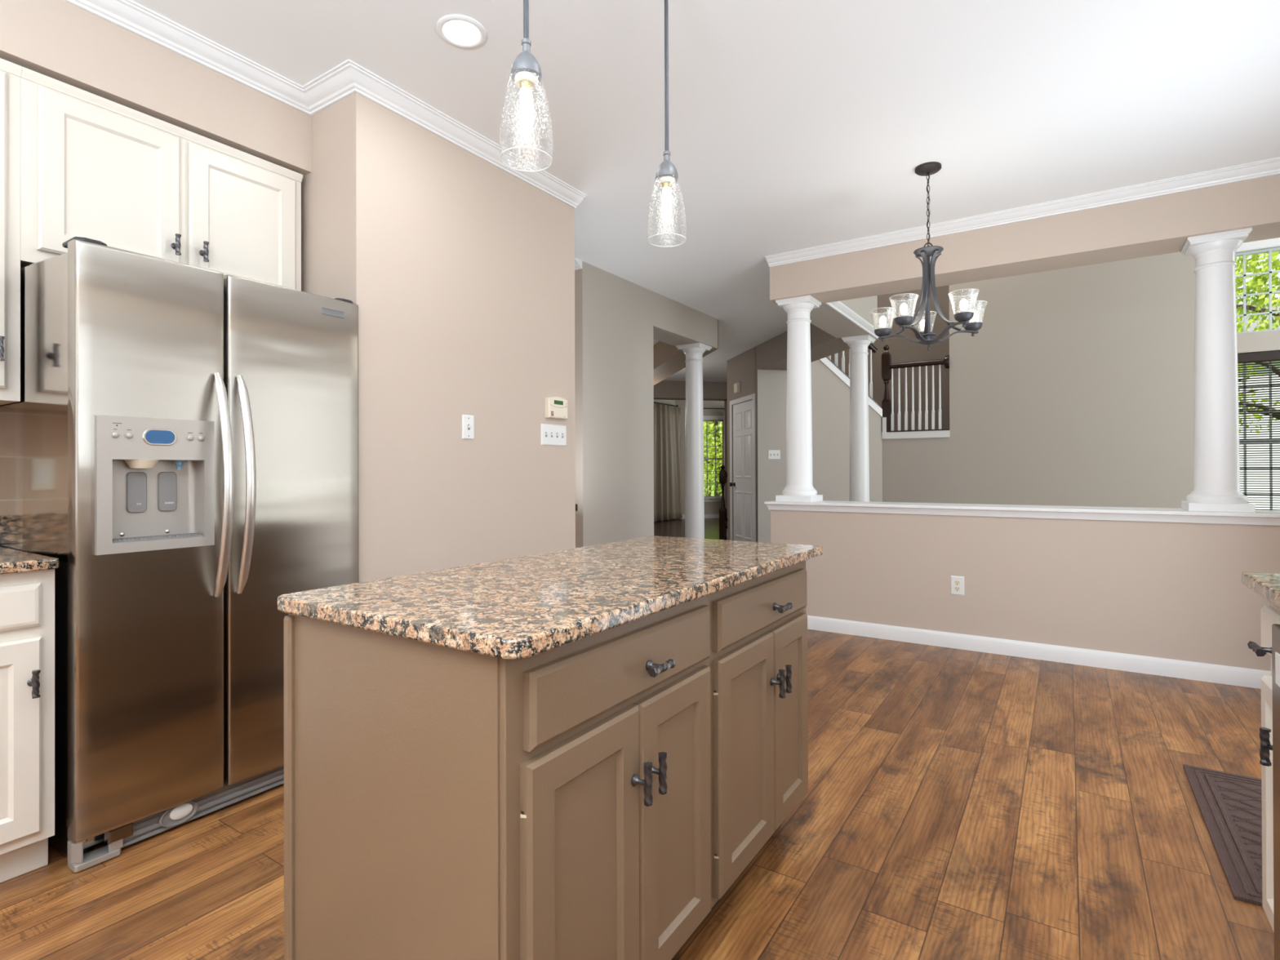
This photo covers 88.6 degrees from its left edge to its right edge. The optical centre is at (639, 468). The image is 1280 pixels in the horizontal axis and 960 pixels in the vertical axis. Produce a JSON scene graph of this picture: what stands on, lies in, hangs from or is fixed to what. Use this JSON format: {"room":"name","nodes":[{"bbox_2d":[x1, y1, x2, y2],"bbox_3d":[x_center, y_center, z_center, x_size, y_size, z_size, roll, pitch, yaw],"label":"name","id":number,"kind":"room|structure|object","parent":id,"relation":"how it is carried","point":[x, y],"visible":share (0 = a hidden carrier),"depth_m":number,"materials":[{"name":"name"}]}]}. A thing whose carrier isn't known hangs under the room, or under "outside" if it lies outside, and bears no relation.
{"room":"kitchen","nodes":[
{"label":"kitchen","id":0,"kind":"room"},
{"bbox_2d":[0,0,311,176],"bbox_3d":[-2.698,-1.421,1.155,0.352,0.297,4.180,0,0,33],"label":"wall","id":1,"kind":"structure","parent":0,"point":[60,40],"depth_m":2.31,"materials":[{"name":"beige paint"}]},
{"bbox_2d":[62,0,586,208],"bbox_3d":[-1.994,-1.542,1.539,0.409,0.057,5.553,0,0,33],"label":"trim","id":2,"kind":"structure","parent":1,"relation":"attached to","point":[348,77],"depth_m":2.64,"materials":[{"name":"white paint"}]},
{"bbox_2d":[301,93,575,582],"bbox_3d":[-1.096,-0.203,3.435,0.811,2.725,1.393,0,0,33],"label":"wall","id":3,"kind":"structure","parent":0,"point":[459,270],"depth_m":3.00,"materials":[{"name":"beige paint"}]},
{"bbox_2d":[20,66,302,291],"bbox_3d":[-1.800,-0.950,2.494,0.378,0.601,0.894,0,0,33],"label":"upper cabinet","id":4,"kind":"object","parent":3,"relation":"attached to","point":[94,166],"visible":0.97,"depth_m":2.31,"materials":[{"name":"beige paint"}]},
{"bbox_2d":[462,414,474,439],"bbox_3d":[-0.811,-0.197,3.113,0.018,0.114,0.072,0,0,33],"label":"light switch","id":5,"kind":"object","parent":3,"relation":"attached to","point":[468,421],"visible":1,"depth_m":3.11,"materials":[{"name":"white plastic"}]},
{"bbox_2d":[540,423,566,445],"bbox_3d":[-0.482,-0.185,3.616,0.018,0.113,0.212,0,0,33],"label":"light switch","id":6,"kind":"object","parent":3,"relation":"attached to","point":[551,434],"visible":1,"depth_m":3.61,"materials":[{"name":"white plastic"}]},
{"bbox_2d":[545,396,567,419],"bbox_3d":[-0.462,-0.338,3.636,0.032,0.119,0.160,0,0,33],"label":"alarm keypad","id":7,"kind":"object","parent":3,"relation":"attached to","point":[556,407],"visible":1,"depth_m":3.61,"materials":[{"name":"beige plastic"}]},
{"bbox_2d":[574,268,582,547],"bbox_3d":[-2.893,-0.185,6.594,5.948,2.725,0.101,0,0,33],"label":"wall strip","id":8,"kind":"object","parent":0,"point":[578,273],"visible":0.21,"depth_m":4.95,"materials":[{"name":"beige paint"}]},
{"bbox_2d":[582,261,653,546],"bbox_3d":[-0.283,-0.198,5.431,0.309,2.725,1.006,0,0,33],"label":"wall","id":9,"kind":"structure","parent":0,"point":[618,363],"depth_m":5.30,"materials":[{"name":"beige paint"}]},
{"bbox_2d":[0,518,1274,959],"bbox_3d":[0.622,1.223,8.131,10.140,0.100,19.700,0,0,33],"label":"floor","id":10,"kind":"structure","parent":0,"point":[957,804],"depth_m":1.98,"materials":[{"name":"brown wood"}]},
{"bbox_2d":[0,568,54,883],"bbox_3d":[-2.239,0.720,1.526,0.684,0.872,1.210,0,0,33],"label":"base cabinet","id":11,"kind":"object","parent":10,"relation":"on","point":[27,598],"visible":1,"depth_m":1.81,"materials":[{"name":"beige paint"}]},
{"bbox_2d":[0,546,58,573],"bbox_3d":[-2.249,0.269,1.532,0.665,0.030,1.207,0,0,33],"label":"countertop","id":12,"kind":"structure","parent":11,"relation":"on","point":[11,561],"depth_m":1.83,"materials":[{"name":"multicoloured stone"}]},
{"bbox_2d":[0,236,359,872],"bbox_3d":[-1.605,0.243,2.384,0.764,1.828,0.918,0,0,33],"label":"refrigerator","id":13,"kind":"object","parent":10,"relation":"on","point":[182,439],"visible":0.98,"depth_m":2.08,"materials":[{"name":"silver metal"}]},
{"bbox_2d":[284,560,808,959],"bbox_3d":[-0.059,0.713,1.668,0.645,0.872,1.349,0,0,33],"label":"kitchen island","id":14,"kind":"object","parent":10,"relation":"on","point":[598,796],"visible":0.99,"depth_m":1.18,"materials":[{"name":"brown paint"}]},
{"bbox_2d":[277,535,822,659],"bbox_3d":[-0.063,0.262,1.688,0.646,0.030,1.398,0,0,33],"label":"island countertop","id":15,"kind":"structure","parent":14,"relation":"on","point":[525,606],"depth_m":1.31,"materials":[{"name":"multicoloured stone"}]},
{"bbox_2d":[675,342,711,538],"bbox_3d":[0.558,-0.044,6.718,0.280,2.422,0.280,0,0,33],"label":"column","id":16,"kind":"structure","parent":10,"relation":"on","point":[694,433],"depth_m":6.64,"materials":[{"name":"white paint"}]},
{"bbox_2d":[1182,764,1262,906],"bbox_3d":[2.094,1.138,1.962,0.620,0.012,0.929,0,0,33],"label":"floor mat","id":17,"kind":"object","parent":10,"relation":"on","point":[1229,804],"visible":0.66,"depth_m":2.11,"materials":[{"name":"brown rubber"}]},
{"bbox_2d":[1247,602,1279,932],"bbox_3d":[1.615,0.707,1.234,0.690,0.872,0.275,0,0,33],"label":"base cabinet","id":18,"kind":"object","parent":10,"relation":"on","point":[1269,615],"visible":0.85,"depth_m":1.46,"materials":[{"name":"beige paint"}]},
{"bbox_2d":[1271,623,1279,959],"bbox_3d":[1.370,0.708,0.863,0.676,0.868,0.601,0,0,33],"label":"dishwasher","id":19,"kind":"object","parent":10,"relation":"on","point":[1275,627],"visible":1,"depth_m":1.27,"materials":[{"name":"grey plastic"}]},
{"bbox_3d":[0.721,0.704,-0.135,0.690,0.872,1.765,0,0,33],"label":"base cabinet","id":20,"kind":"object","parent":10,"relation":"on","visible":0},
{"bbox_2d":[1241,571,1279,608],"bbox_3d":[0.972,0.253,0.244,0.679,0.030,2.673,0,0,33],"label":"countertop","id":21,"kind":"structure","parent":20,"relation":"on","point":[1267,585],"depth_m":1.41,"materials":[{"name":"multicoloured stone"}]},
{"bbox_3d":[1.716,0.992,11.472,0.676,0.381,0.654,0,0,33],"label":"staircase","id":22,"kind":"structure","parent":10,"relation":"on","visible":0},
{"bbox_2d":[719,464,727,537],"bbox_3d":[1.854,0.346,11.319,0.990,1.670,0.140,0,0,-3],"label":"stair railing","id":23,"kind":"object","parent":22,"relation":"on","point":[722,473],"visible":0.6,"depth_m":11.26,"materials":[{"name":"brown wood"}]},
{"bbox_2d":[653,399,675,406],"bbox_3d":[-0.704,-0.352,13.448,0.120,3.100,5.750,0,0,33],"label":"wall","id":24,"kind":"structure","parent":0,"point":[666,402],"depth_m":15.38,"materials":[{"name":"beige paint"}]},
{"bbox_2d":[653,401,678,407],"bbox_3d":[0.471,-1.480,14.892,0.058,0.060,1.548,0,0,33],"label":"curtain rod","id":25,"kind":"object","parent":24,"relation":"attached to","point":[654,402],"visible":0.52,"depth_m":15.07,"materials":[{"name":"black metal"}]},
{"bbox_2d":[653,403,682,521],"bbox_3d":[0.578,-0.132,15.051,0.145,2.657,1.737,0,0,33],"label":"curtain","id":26,"kind":"object","parent":25,"relation":"hanging from","point":[668,504],"visible":0.73,"depth_m":15.04,"materials":[{"name":"brown fabric"}]},
{"bbox_2d":[678,514,719,519],"bbox_3d":[1.829,1.152,15.905,2.051,0.095,0.016,0,0,-12],"label":"baseboard","id":27,"kind":"structure","parent":24,"relation":"attached to","point":[706,516],"depth_m":15.87,"materials":[{"name":"white paint"}]},
{"bbox_2d":[675,400,724,515],"bbox_3d":[2.776,-0.352,16.196,4.172,3.100,0.150,0,0,-12],"label":"wall","id":28,"kind":"structure","parent":24,"relation":"in","point":[710,508],"depth_m":15.86,"materials":[{"name":"beige paint"}]},
{"bbox_2d":[702,415,723,502],"bbox_3d":[1.645,-0.240,15.906,1.061,2.080,0.150,0,0,-12],"label":"window","id":29,"kind":"structure","parent":28,"relation":"attached to","point":[712,418],"depth_m":15.95,"materials":[{"name":"white paint"}]},
{"bbox_3d":[1.895,-1.442,15.735,1.086,0.060,1.086,0,0,33],"label":"curtain rod","id":30,"kind":"object","parent":28,"relation":"attached to","visible":0},
{"bbox_2d":[723,409,724,497],"bbox_3d":[2.298,-0.114,15.817,0.619,2.617,0.140,0,0,-11],"label":"curtain","id":31,"kind":"object","parent":30,"relation":"hanging from","point":[723,410],"visible":0.04,"depth_m":15.72,"materials":[{"name":"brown fabric"}]},
{"bbox_2d":[653,291,718,385],"bbox_3d":[-0.208,-1.395,9.110,4.194,0.303,5.235,0,0,33],"label":"wall","id":32,"kind":"structure","parent":0,"point":[675,323],"depth_m":6.46,"materials":[{"name":"beige paint"}]},
{"bbox_2d":[653,380,727,510],"bbox_3d":[0.282,-0.363,11.558,6.718,3.100,0.300,0,0,-12],"label":"wall","id":33,"kind":"structure","parent":0,"point":[664,389],"depth_m":11.60,"materials":[{"name":"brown paint"}]},
{"bbox_2d":[132,0,1279,382],"bbox_3d":[-0.890,-1.632,5.839,10.140,0.150,14.200,0,0,33],"label":"ceiling","id":34,"kind":"structure","parent":0,"point":[794,125],"depth_m":2.77,"materials":[{"name":"white paint"}]},
{"bbox_2d":[436,14,486,48],"bbox_3d":[-0.640,-1.567,2.355,0.174,0.009,0.174,0,0,33],"label":"recessed light","id":35,"kind":"object","parent":34,"relation":"in","point":[457,30],"visible":1,"depth_m":2.35,"materials":[{"name":"white paint"}]},
{"bbox_2d":[443,20,479,43],"bbox_3d":[-0.640,-1.571,2.355,0.128,0.002,0.128,0,0,-38],"label":"diffuser","id":36,"kind":"object","parent":35,"relation":"attached to","point":[454,31],"depth_m":2.36,"materials":[{"name":"white plastic"}]},
{"bbox_2d":[498,0,553,172],"bbox_3d":[-0.246,-1.121,1.416,0.130,0.911,0.130,0,0,33],"label":"pendant light","id":37,"kind":"object","parent":34,"relation":"hanging from","point":[526,72],"visible":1,"depth_m":1.40,"materials":[{"name":"clear glass"}]},
{"bbox_2d":[514,71,537,88],"bbox_3d":[-0.245,-0.841,1.415,0.050,0.020,0.050,0,0,33],"label":"socket","id":38,"kind":"object","parent":37,"relation":"attached to","point":[526,76],"depth_m":1.40,"materials":[{"name":"white ceramic"}]},
{"bbox_2d":[647,0,686,247],"bbox_3d":[0.077,-1.120,1.911,0.130,0.911,0.130,0,0,33],"label":"pendant light","id":39,"kind":"object","parent":34,"relation":"hanging from","point":[666,175],"visible":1,"depth_m":1.90,"materials":[{"name":"clear glass"}]},
{"bbox_2d":[657,176,675,186],"bbox_3d":[0.078,-0.840,1.910,0.050,0.020,0.050,0,0,33],"label":"socket","id":40,"kind":"object","parent":39,"relation":"attached to","point":[664,180],"depth_m":1.90,"materials":[{"name":"white ceramic"}]},
{"bbox_2d":[869,161,987,350],"bbox_3d":[1.491,-1.095,3.436,0.559,0.957,0.575,0,0,33],"label":"chandelier","id":41,"kind":"object","parent":34,"relation":"hanging from","point":[926,336],"visible":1,"depth_m":3.40,"materials":[{"name":"brown metal"}]},
{"bbox_2d":[727,323,876,542],"bbox_3d":[1.781,-0.270,7.879,0.417,2.876,3.175,0,0,-12],"label":"wall","id":42,"kind":"structure","parent":0,"point":[741,368],"depth_m":8.29,"materials":[{"name":"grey paint"}]},
{"bbox_2d":[733,382,740,393],"bbox_3d":[1.321,-1.099,8.933,0.045,0.135,0.130,0,0,-12],"label":"door chime","id":43,"kind":"object","parent":42,"relation":"attached to","point":[737,385],"visible":1,"depth_m":8.88,"materials":[{"name":"beige plastic"}]},
{"bbox_2d":[729,393,755,542],"bbox_3d":[1.374,0.108,8.794,0.115,2.130,0.927,0,0,-12],"label":"door","id":44,"kind":"structure","parent":42,"relation":"in","point":[744,484],"depth_m":8.81,"materials":[{"name":"white paint"}]},
{"bbox_2d":[825,301,879,339],"bbox_3d":[1.882,-1.287,5.674,0.050,0.056,1.634,0,0,33],"label":"trim","id":45,"kind":"structure","parent":42,"relation":"attached to","point":[838,306],"depth_m":5.54,"materials":[{"name":"white paint"}]},
{"bbox_2d":[754,345,882,542],"bbox_3d":[2.325,-0.475,8.499,1.738,3.288,0.100,0,0,-12],"label":"wall","id":46,"kind":"structure","parent":0,"point":[830,396],"depth_m":8.44,"materials":[{"name":"beige paint"}]},
{"bbox_2d":[768,449,780,459],"bbox_3d":[1.704,-0.178,8.307,0.164,0.116,0.018,0,0,-12],"label":"light switch","id":47,"kind":"object","parent":46,"relation":"attached to","point":[772,454],"visible":1,"depth_m":8.31,"materials":[{"name":"white plastic"}]},
{"bbox_2d":[818,357,949,439],"bbox_3d":[2.911,-1.113,8.461,1.952,1.446,0.393,0,0,5],"label":"trim","id":48,"kind":"structure","parent":46,"relation":"attached to","point":[939,433],"depth_m":8.48,"materials":[{"name":"white paint"}]},
{"bbox_2d":[809,295,877,338],"bbox_3d":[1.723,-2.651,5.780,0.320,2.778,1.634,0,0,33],"label":"cross beam","id":49,"kind":"structure","parent":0,"point":[824,317],"depth_m":5.83,"materials":[{"name":"beige paint"}]},
{"bbox_2d":[831,284,949,431],"bbox_3d":[3.085,-1.429,9.585,3.100,5.200,1.180,0,0,33],"label":"wall","id":50,"kind":"structure","parent":0,"point":[901,349],"depth_m":9.59,"materials":[{"name":"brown paint"}]},
{"bbox_2d":[769,173,1279,304],"bbox_3d":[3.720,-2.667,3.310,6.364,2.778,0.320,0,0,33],"label":"beam","id":51,"kind":"structure","parent":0,"point":[1162,224],"depth_m":3.98,"materials":[{"name":"beige paint"}]},
{"bbox_2d":[764,156,1279,266],"bbox_3d":[2.154,-1.544,4.085,2.884,0.057,0.090,0,0,33],"label":"trim","id":52,"kind":"structure","parent":51,"relation":"attached to","point":[1268,167],"depth_m":3.90,"materials":[{"name":"white paint"}]},
{"bbox_2d":[770,509,1279,688],"bbox_3d":[2.319,0.725,4.208,3.004,0.855,0.336,0,0,33],"label":"wall","id":53,"kind":"structure","parent":0,"point":[1160,589],"depth_m":3.93,"materials":[{"name":"beige paint"}]},
{"bbox_2d":[951,575,964,595],"bbox_3d":[2.036,0.750,4.206,0.078,0.120,0.009,0,0,33],"label":"wall outlet","id":54,"kind":"object","parent":53,"relation":"attached to","point":[957,582],"visible":1,"depth_m":4.20,"materials":[{"name":"white plastic"}]},
{"bbox_2d":[954,586,959,591],"bbox_3d":[2.035,0.771,4.204,0.034,0.034,0.002,0,0,33],"label":"receptacle","id":55,"kind":"object","parent":54,"relation":"attached to","point":[957,588],"depth_m":4.20,"materials":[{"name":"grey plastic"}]},
{"bbox_2d":[954,580,959,585],"bbox_3d":[2.035,0.732,4.204,0.034,0.034,0.002,0,0,33],"label":"receptacle","id":56,"kind":"object","parent":54,"relation":"attached to","point":[956,582],"depth_m":4.20,"materials":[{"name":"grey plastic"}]},
{"bbox_2d":[764,500,1279,525],"bbox_3d":[2.306,0.269,4.224,3.040,0.060,0.386,0,0,33],"label":"trim","id":57,"kind":"structure","parent":53,"relation":"on","point":[1272,517],"depth_m":3.99,"materials":[{"name":"white paint"}]},
{"bbox_2d":[775,295,822,502],"bbox_3d":[1.202,-0.509,4.955,0.272,1.509,0.272,0,0,33],"label":"column","id":58,"kind":"structure","parent":57,"relation":"on","point":[799,487],"depth_m":4.88,"materials":[{"name":"white paint"}]},
{"bbox_2d":[1180,227,1255,512],"bbox_3d":[3.203,-0.521,3.648,0.272,1.509,0.272,0,0,33],"label":"column","id":59,"kind":"structure","parent":57,"relation":"on","point":[1216,458],"depth_m":3.58,"materials":[{"name":"white paint"}]},
{"bbox_2d":[881,246,1279,508],"bbox_3d":[5.966,-1.449,6.909,6.550,5.200,0.150,0,0,33],"label":"wall","id":60,"kind":"structure","parent":0,"point":[1074,387],"depth_m":7.50,"materials":[{"name":"beige paint"}]},
{"bbox_2d":[1235,237,1279,509],"bbox_3d":[6.536,-0.907,6.512,1.306,2.870,0.150,0,0,33],"label":"window","id":61,"kind":"structure","parent":60,"relation":"in","point":[1272,242],"depth_m":6.65,"materials":[{"name":"white wood"}]},
{"bbox_2d":[1237,351,1279,510],"bbox_3d":[6.522,-0.367,6.485,1.146,1.620,0.050,0,0,33],"label":"window blind","id":62,"kind":"object","parent":61,"relation":"attached to","point":[1273,356],"visible":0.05,"depth_m":6.64,"materials":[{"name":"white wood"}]},
{"bbox_3d":[4.976,1.197,5.049,6.200,0.100,4.300,0,0,33],"label":"floor","id":63,"kind":"structure","parent":0,"visible":0},
{"bbox_2d":[841,334,875,501],"bbox_3d":[2.122,-0.050,6.342,0.264,2.422,0.264,0,0,33],"label":"column","id":64,"kind":"structure","parent":63,"relation":"on","point":[859,387],"depth_m":6.27,"materials":[{"name":"white paint"}]},
{"bbox_3d":[-2.928,-0.206,1.243,0.140,2.725,4.280,0,0,33],"label":"wall","id":65,"kind":"structure","parent":0,"visible":0},
{"bbox_2d":[0,57,22,404],"bbox_3d":[-2.305,-0.731,1.718,0.378,1.042,0.955,0,0,33],"label":"upper cabinet","id":66,"kind":"object","parent":65,"relation":"attached to","point":[10,73],"visible":1,"depth_m":2.03,"materials":[{"name":"beige paint"}]},
{"label":"outside","id":67,"kind":"structure","parent":0,"visible":0},
{"bbox_3d":[21.683,1.755,33.193,80.000,0.100,60.700,0,0,33],"label":"ground","id":68,"kind":"structure","parent":67,"visible":0},
{"bbox_2d":[703,421,722,496],"bbox_3d":[2.630,-0.952,21.923,4.693,5.361,4.656,0,0,11],"label":"tree","id":69,"kind":"object","parent":68,"relation":"on","point":[718,449],"visible":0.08,"depth_m":21.05,"materials":[{"name":"green plant"}]},
{"bbox_2d":[1235,251,1279,418],"bbox_3d":[10.658,-1.971,10.350,4.578,7.253,4.556,0,0,33],"label":"tree","id":70,"kind":"object","parent":68,"relation":"on","point":[1260,300],"visible":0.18,"depth_m":10.85,"materials":[{"name":"green plant"}]},
{"bbox_2d":[1236,302,1279,509],"bbox_3d":[22.512,-2.185,23.522,10.800,7.700,8.800,0,0,33],"label":"house","id":71,"kind":"structure","parent":68,"relation":"on","point":[1253,325],"depth_m":20.69,"materials":[{"name":"white"}]},
{"bbox_2d":[1236,255,1279,433],"bbox_3d":[13.183,-2.217,16.343,4.777,7.776,4.988,0,0,33],"label":"tree","id":72,"kind":"object","parent":68,"relation":"on","point":[1248,277],"visible":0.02,"depth_m":15.28,"materials":[{"name":"green plant"}]},
{"bbox_3d":[3.697,-0.406,9.082,1.265,0.145,1.150,0,0,33],"label":"floor","id":73,"kind":"structure","parent":0,"visible":0},
{"bbox_2d":[826,342,949,432],"bbox_3d":[2.850,-1.585,8.496,2.184,2.215,0.493,0,0,5],"label":"stair railing","id":74,"kind":"object","parent":73,"relation":"on","point":[887,406],"visible":0.62,"depth_m":8.51,"materials":[{"name":"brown wood"}]},
{"bbox_3d":[-2.015,-0.192,5.420,2.900,2.725,1.127,0,0,33],"label":"wall","id":75,"kind":"structure","parent":0,"visible":0},
{"bbox_2d":[574,257,582,270],"bbox_3d":[-1.693,-1.526,5.699,2.948,0.057,0.090,0,0,33],"label":"trim","id":76,"kind":"structure","parent":75,"relation":"attached to","point":[578,264],"depth_m":4.91,"materials":[{"name":"white paint"}]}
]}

